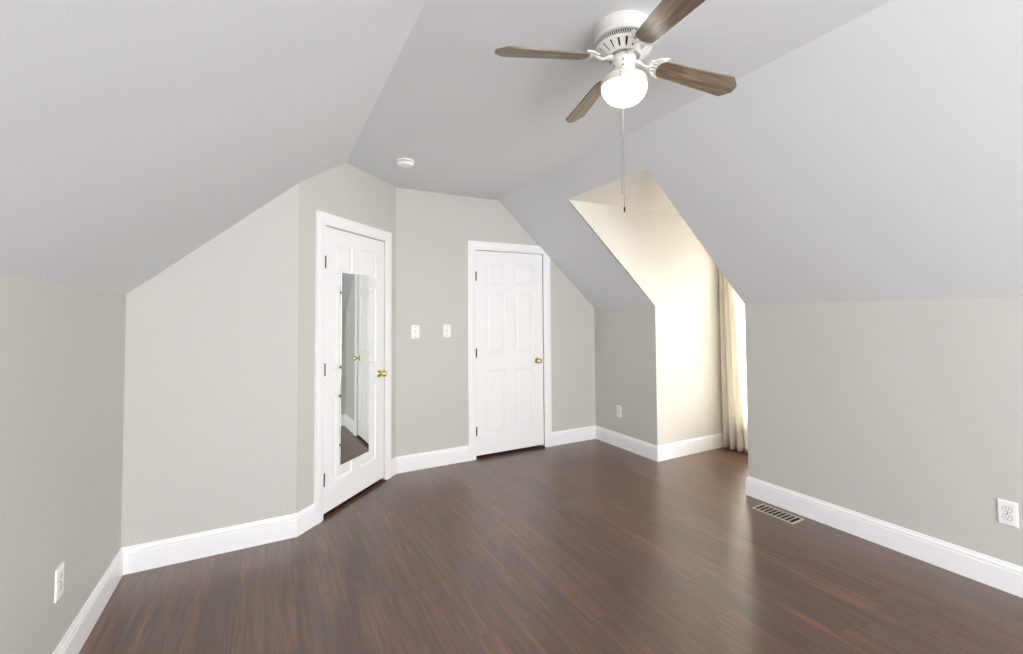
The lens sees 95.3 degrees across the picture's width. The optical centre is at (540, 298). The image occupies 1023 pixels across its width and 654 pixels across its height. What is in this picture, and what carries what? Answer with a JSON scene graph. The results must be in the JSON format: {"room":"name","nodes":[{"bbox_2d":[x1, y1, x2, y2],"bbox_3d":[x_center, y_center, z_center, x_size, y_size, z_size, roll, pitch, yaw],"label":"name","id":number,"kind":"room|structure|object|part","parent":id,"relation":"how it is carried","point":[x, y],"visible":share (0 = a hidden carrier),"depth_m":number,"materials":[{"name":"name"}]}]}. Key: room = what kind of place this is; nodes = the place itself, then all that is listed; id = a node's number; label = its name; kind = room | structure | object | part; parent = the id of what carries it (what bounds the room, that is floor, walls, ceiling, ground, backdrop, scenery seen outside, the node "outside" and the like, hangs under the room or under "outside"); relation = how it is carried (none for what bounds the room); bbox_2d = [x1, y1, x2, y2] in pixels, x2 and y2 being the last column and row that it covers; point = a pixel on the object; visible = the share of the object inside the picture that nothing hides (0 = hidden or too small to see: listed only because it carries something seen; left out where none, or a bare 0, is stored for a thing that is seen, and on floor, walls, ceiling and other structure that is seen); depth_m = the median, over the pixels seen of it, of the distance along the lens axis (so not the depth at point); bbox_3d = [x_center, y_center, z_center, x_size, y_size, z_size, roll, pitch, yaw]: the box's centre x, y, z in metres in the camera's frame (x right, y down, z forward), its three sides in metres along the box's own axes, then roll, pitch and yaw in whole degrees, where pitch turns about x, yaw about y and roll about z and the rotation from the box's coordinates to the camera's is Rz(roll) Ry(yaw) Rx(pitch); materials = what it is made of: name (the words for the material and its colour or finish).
{"room":"attic bedroom","nodes":[
{"label":"attic bedroom","id":0,"kind":"room"},
{"bbox_2d":[0,275,125,653],"bbox_3d":[-0.912,0.646,0.082,0.100,1.531,5.703,1,-2,-30],"label":"wall","id":1,"kind":"structure","parent":0,"point":[62,347],"depth_m":1.75,"materials":[{"name":"grey paint"}]},
{"bbox_2d":[54,562,63,602],"bbox_3d":[-1.851,1.090,1.792,0.009,0.121,0.076,1,-2,-30],"label":"wall outlet","id":2,"kind":"object","parent":1,"relation":"attached to","point":[59,572],"visible":1,"depth_m":1.78,"materials":[{"name":"white plastic"}]},
{"bbox_2d":[59,571,62,581],"bbox_3d":[-1.849,1.071,1.794,0.001,0.028,0.037,1,-2,-30],"label":"receptacle","id":3,"kind":"object","parent":2,"relation":"attached to","point":[60,572],"depth_m":1.79,"materials":[{"name":"white plastic"}]},
{"bbox_2d":[53,548,122,653],"bbox_3d":[-0.857,1.339,0.087,0.014,0.145,5.703,1,-2,-30],"label":"baseboard","id":4,"kind":"structure","parent":1,"relation":"attached to","point":[75,637],"depth_m":2.10,"materials":[{"name":"white paint"}]},
{"bbox_2d":[121,183,298,547],"bbox_3d":[-1.965,0.376,2.839,0.852,2.276,0.100,1,-2,-30],"label":"wall","id":5,"kind":"structure","parent":0,"point":[211,376],"depth_m":2.79,"materials":[{"name":"grey paint"}]},
{"bbox_2d":[122,513,297,574],"bbox_3d":[-1.924,1.439,2.755,0.858,0.145,0.014,1,-2,-30],"label":"baseboard","id":6,"kind":"structure","parent":5,"relation":"attached to","point":[164,552],"depth_m":2.73,"materials":[{"name":"white paint"}]},
{"bbox_2d":[0,0,425,294],"bbox_3d":[-0.489,-0.664,0.582,1.250,1.113,6.052,1,-2,-30],"label":"ceiling","id":7,"kind":"structure","parent":0,"point":[134,134],"depth_m":1.31,"materials":[{"name":"white paint"}]},
{"bbox_2d":[296,163,395,512],"bbox_3d":[-1.486,0.254,3.609,0.100,2.564,1.198,-1,-2,13],"label":"wall","id":8,"kind":"structure","parent":0,"point":[346,191],"depth_m":3.17,"materials":[{"name":"grey paint"}]},
{"bbox_2d":[297,503,315,536],"bbox_3d":[-1.538,1.446,3.047,0.014,0.145,0.167,-1,-2,13],"label":"baseboard","id":9,"kind":"structure","parent":8,"relation":"attached to","point":[306,517],"depth_m":3.04,"materials":[{"name":"white paint"}]},
{"bbox_2d":[314,210,391,524],"bbox_3d":[-1.468,0.473,3.630,0.118,2.129,0.938,-1,-2,13],"label":"door frame","id":10,"kind":"structure","parent":8,"relation":"attached to","point":[322,218],"depth_m":3.25,"materials":[{"name":"white paint"}]},
{"bbox_2d":[323,226,386,513],"bbox_3d":[-1.418,0.502,3.616,0.100,2.008,0.779,-1,-2,13],"label":"door","id":11,"kind":"structure","parent":8,"relation":"in","point":[345,252],"depth_m":3.54,"materials":[{"name":"white paint"}]},
{"bbox_2d":[339,273,368,464],"bbox_3d":[-1.433,0.518,3.593,0.009,1.412,0.360,-1,-2,13],"label":"mirror","id":12,"kind":"object","parent":11,"relation":"attached to","point":[354,320],"visible":1,"depth_m":3.58,"materials":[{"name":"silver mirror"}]},
{"bbox_3d":[-1.325,0.630,3.910,0.056,0.053,0.053,-1,-2,13],"label":"knob","id":13,"kind":"part","parent":11,"relation":"part of","materials":[{"name":"gold metal"}]},
{"bbox_2d":[391,457,396,476],"bbox_3d":[-1.296,1.479,4.090,0.014,0.145,0.099,-1,-2,13],"label":"baseboard","id":14,"kind":"structure","parent":8,"relation":"attached to","point":[394,460],"depth_m":4.09,"materials":[{"name":"white paint"}]},
{"bbox_2d":[396,187,595,456],"bbox_3d":[-0.372,0.284,4.781,2.212,2.564,0.100,1,-2,-30],"label":"wall","id":15,"kind":"structure","parent":0,"point":[433,229],"depth_m":4.43,"materials":[{"name":"grey paint"}]},
{"bbox_2d":[411,325,419,338],"bbox_3d":[-1.147,0.304,4.260,0.076,0.121,0.018,1,-2,-30],"label":"light switch","id":16,"kind":"object","parent":15,"relation":"attached to","point":[415,329],"visible":1,"depth_m":4.26,"materials":[{"name":"white plastic"}]},
{"bbox_2d":[396,446,468,473],"bbox_3d":[-0.993,1.484,4.305,0.682,0.145,0.014,1,-2,-30],"label":"baseboard","id":17,"kind":"structure","parent":15,"relation":"attached to","point":[407,463],"depth_m":4.29,"materials":[{"name":"white paint"}]},
{"bbox_2d":[443,324,450,336],"bbox_3d":[-0.887,0.306,4.412,0.076,0.121,0.018,1,-2,-30],"label":"light switch","id":18,"kind":"object","parent":15,"relation":"attached to","point":[446,328],"visible":1,"depth_m":4.41,"materials":[{"name":"white plastic"}]},
{"bbox_2d":[475,250,543,455],"bbox_3d":[-0.301,0.531,4.742,0.779,2.008,0.100,1,-2,-30],"label":"door","id":19,"kind":"structure","parent":15,"relation":"in","point":[509,297],"depth_m":4.75,"materials":[{"name":"white paint"}]},
{"bbox_2d":[467,240,551,460],"bbox_3d":[-0.326,0.502,4.788,0.938,2.129,0.118,1,-2,-30],"label":"door frame","id":20,"kind":"structure","parent":15,"relation":"attached to","point":[472,246],"depth_m":4.65,"materials":[{"name":"white paint"}]},
{"bbox_2d":[552,425,595,445],"bbox_3d":[0.368,1.499,5.098,0.591,0.145,0.014,1,-2,-30],"label":"baseboard","id":21,"kind":"structure","parent":15,"relation":"attached to","point":[584,433],"depth_m":5.09,"materials":[{"name":"white paint"}]},
{"bbox_2d":[79,439,1022,653],"bbox_3d":[0.946,1.516,1.867,5.126,0.120,7.175,1,-2,-30],"label":"floor","id":22,"kind":"structure","parent":0,"point":[593,546],"depth_m":2.45,"materials":[{"name":"brown wood"}]},
{"bbox_2d":[323,479,385,519],"bbox_3d":[-1.457,1.530,3.594,0.122,0.010,0.766,-1,-2,13],"label":"threshold","id":23,"kind":"object","parent":22,"relation":"on","point":[347,502],"visible":0.65,"depth_m":3.53,"materials":[{"name":"brown wood"}]},
{"bbox_2d":[476,445,544,459],"bbox_3d":[-0.316,1.560,4.751,0.766,0.010,0.122,1,-2,-30],"label":"threshold","id":24,"kind":"object","parent":22,"relation":"on","point":[537,446],"visible":0.71,"depth_m":4.71,"materials":[{"name":"brown wood"}]},
{"bbox_2d":[752,504,803,523],"bbox_3d":[1.643,1.494,3.239,0.134,0.006,0.304,1,-2,-30],"label":"floor vent","id":25,"kind":"object","parent":22,"relation":"in","point":[787,517],"visible":1,"depth_m":3.23,"materials":[{"name":"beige metal"}]},
{"bbox_2d":[346,0,891,199],"bbox_3d":[0.569,-1.168,1.521,1.514,0.100,6.575,1,-2,-30],"label":"ceiling","id":26,"kind":"structure","parent":0,"point":[472,120],"depth_m":2.31,"materials":[{"name":"white paint"}]},
{"bbox_2d":[396,158,413,167],"bbox_3d":[-1.019,-1.015,3.499,0.132,0.043,0.132,1,-2,-30],"label":"smoke detector","id":27,"kind":"object","parent":26,"relation":"attached to","point":[402,162],"visible":1,"depth_m":3.46,"materials":[{"name":"white plastic"}]},
{"bbox_2d":[494,0,736,211],"bbox_3d":[0.334,-0.737,1.878,0.799,0.734,0.784,-2,-2,27],"label":"ceiling fan","id":28,"kind":"object","parent":26,"relation":"hanging from","point":[624,38],"visible":1,"depth_m":1.83,"materials":[{"name":"white metal"}]},
{"bbox_3d":[0.010,-0.945,1.797,0.381,0.006,0.110,-6,12,-17],"label":"blade","id":29,"kind":"part","parent":28,"relation":"part of","materials":[{"name":"brown wood"}]},
{"bbox_3d":[0.222,-0.936,2.219,0.110,0.006,0.381,-21,0,-21],"label":"blade","id":30,"kind":"part","parent":28,"relation":"part of","materials":[{"name":"brown wood"}]},
{"bbox_2d":[596,26,638,46],"bbox_3d":[0.337,-1.030,1.900,0.223,0.026,0.223,1,-2,-30],"label":"vent","id":31,"kind":"object","parent":28,"relation":"attached to","point":[607,35],"depth_m":1.81,"materials":[{"name":"white metal"}]},
{"bbox_3d":[0.322,-0.674,1.814,0.008,0.526,0.060,-1,-2,23],"label":"pull chain","id":32,"kind":"part","parent":28,"relation":"part of","materials":[{"name":"silver metal"}]},
{"bbox_3d":[0.353,-0.662,1.959,0.006,0.541,0.055,-1,-2,3],"label":"pull chain","id":33,"kind":"part","parent":28,"relation":"part of","materials":[{"name":"silver metal"}]},
{"bbox_3d":[0.339,-0.823,1.893,0.183,0.073,0.183,1,-2,-30],"label":"lamp shade","id":34,"kind":"part","parent":28,"relation":"part of","materials":[{"name":"white glass"}]},
{"bbox_3d":[0.430,-0.958,1.567,0.110,0.006,0.381,17,-1,-16],"label":"blade","id":35,"kind":"part","parent":28,"relation":"part of","materials":[{"name":"brown wood"}]},
{"bbox_3d":[0.667,-0.941,1.994,0.381,0.006,0.110,6,-21,-16],"label":"blade","id":36,"kind":"part","parent":28,"relation":"part of","materials":[{"name":"brown wood"}]},
{"bbox_2d":[568,168,679,214],"bbox_3d":[1.382,-0.887,4.105,2.108,0.060,0.972,1,-2,-30],"label":"ceiling","id":37,"kind":"structure","parent":0,"point":[642,192],"depth_m":3.87,"materials":[{"name":"white paint"}]},
{"bbox_2d":[567,199,722,445],"bbox_3d":[1.102,0.326,4.492,2.038,2.434,0.060,1,-2,-30],"label":"wall","id":38,"kind":"structure","parent":0,"point":[659,251],"depth_m":4.59,"materials":[{"name":"white paint"}]},
{"bbox_2d":[658,433,722,461],"bbox_3d":[1.555,1.474,4.668,1.056,0.145,0.014,1,-2,-30],"label":"baseboard","id":39,"kind":"structure","parent":38,"relation":"attached to","point":[710,442],"depth_m":4.62,"materials":[{"name":"white paint"}]},
{"bbox_3d":[2.158,-0.700,4.550,0.086,0.040,0.970,1,-2,-30],"label":"curtain rod","id":40,"kind":"object","parent":38,"relation":"attached to","visible":0},
{"bbox_2d":[719,270,747,452],"bbox_3d":[1.979,0.415,4.785,0.098,2.241,0.274,1,-2,-30],"label":"curtain","id":41,"kind":"object","parent":40,"relation":"hanging from","point":[734,410],"visible":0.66,"depth_m":4.76,"materials":[{"name":"white fabric"}]},
{"bbox_2d":[739,297,746,407],"bbox_3d":[2.209,0.413,4.536,0.018,2.215,0.948,1,-2,-30],"label":"window","id":42,"kind":"structure","parent":0,"point":[741,304],"depth_m":4.77,"materials":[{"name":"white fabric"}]},
{"bbox_2d":[499,0,1022,307],"bbox_3d":[1.744,-0.559,2.182,1.194,1.106,6.575,1,-2,-30],"label":"ceiling","id":43,"kind":"structure","parent":0,"point":[879,157],"depth_m":2.35,"materials":[{"name":"white paint"}]},
{"bbox_2d":[594,297,1022,566],"bbox_3d":[2.292,0.732,2.451,0.055,1.464,6.575,1,-2,-30],"label":"wall","id":44,"kind":"structure","parent":0,"point":[908,414],"depth_m":2.81,"materials":[{"name":"grey paint"}]},
{"bbox_2d":[617,405,621,417],"bbox_3d":[0.822,1.190,4.904,0.009,0.121,0.076,1,-2,-30],"label":"wall outlet","id":45,"kind":"object","parent":44,"relation":"attached to","point":[619,408],"visible":1,"depth_m":4.89,"materials":[{"name":"white plastic"}]},
{"bbox_2d":[596,425,657,461],"bbox_3d":[0.861,1.485,4.824,0.014,0.145,0.984,1,-2,-30],"label":"baseboard","id":46,"kind":"structure","parent":44,"relation":"attached to","point":[645,449],"depth_m":4.76,"materials":[{"name":"white paint"}]},
{"bbox_2d":[746,476,1022,597],"bbox_3d":[2.753,1.358,1.579,0.014,0.145,4.647,1,-2,-30],"label":"baseboard","id":47,"kind":"structure","parent":44,"relation":"attached to","point":[1002,575],"depth_m":2.70,"materials":[{"name":"white paint"}]},
{"bbox_2d":[997,498,1018,527],"bbox_3d":[2.327,1.070,2.322,0.009,0.121,0.076,1,-2,-30],"label":"wall outlet","id":48,"kind":"object","parent":44,"relation":"attached to","point":[1007,511],"visible":1,"depth_m":2.32,"materials":[{"name":"white plastic"}]},
{"bbox_2d":[1002,506,1011,512],"bbox_3d":[2.324,1.051,2.321,0.003,0.028,0.038,1,-2,-30],"label":"receptacle","id":49,"kind":"object","parent":48,"relation":"attached to","point":[1005,509],"depth_m":2.32,"materials":[{"name":"white plastic"}]},
{"bbox_2d":[1002,514,1012,520],"bbox_3d":[2.325,1.090,2.320,0.001,0.028,0.037,1,-2,-30],"label":"receptacle","id":50,"kind":"object","parent":48,"relation":"attached to","point":[1005,517],"depth_m":2.32,"materials":[{"name":"white plastic"}]}
]}

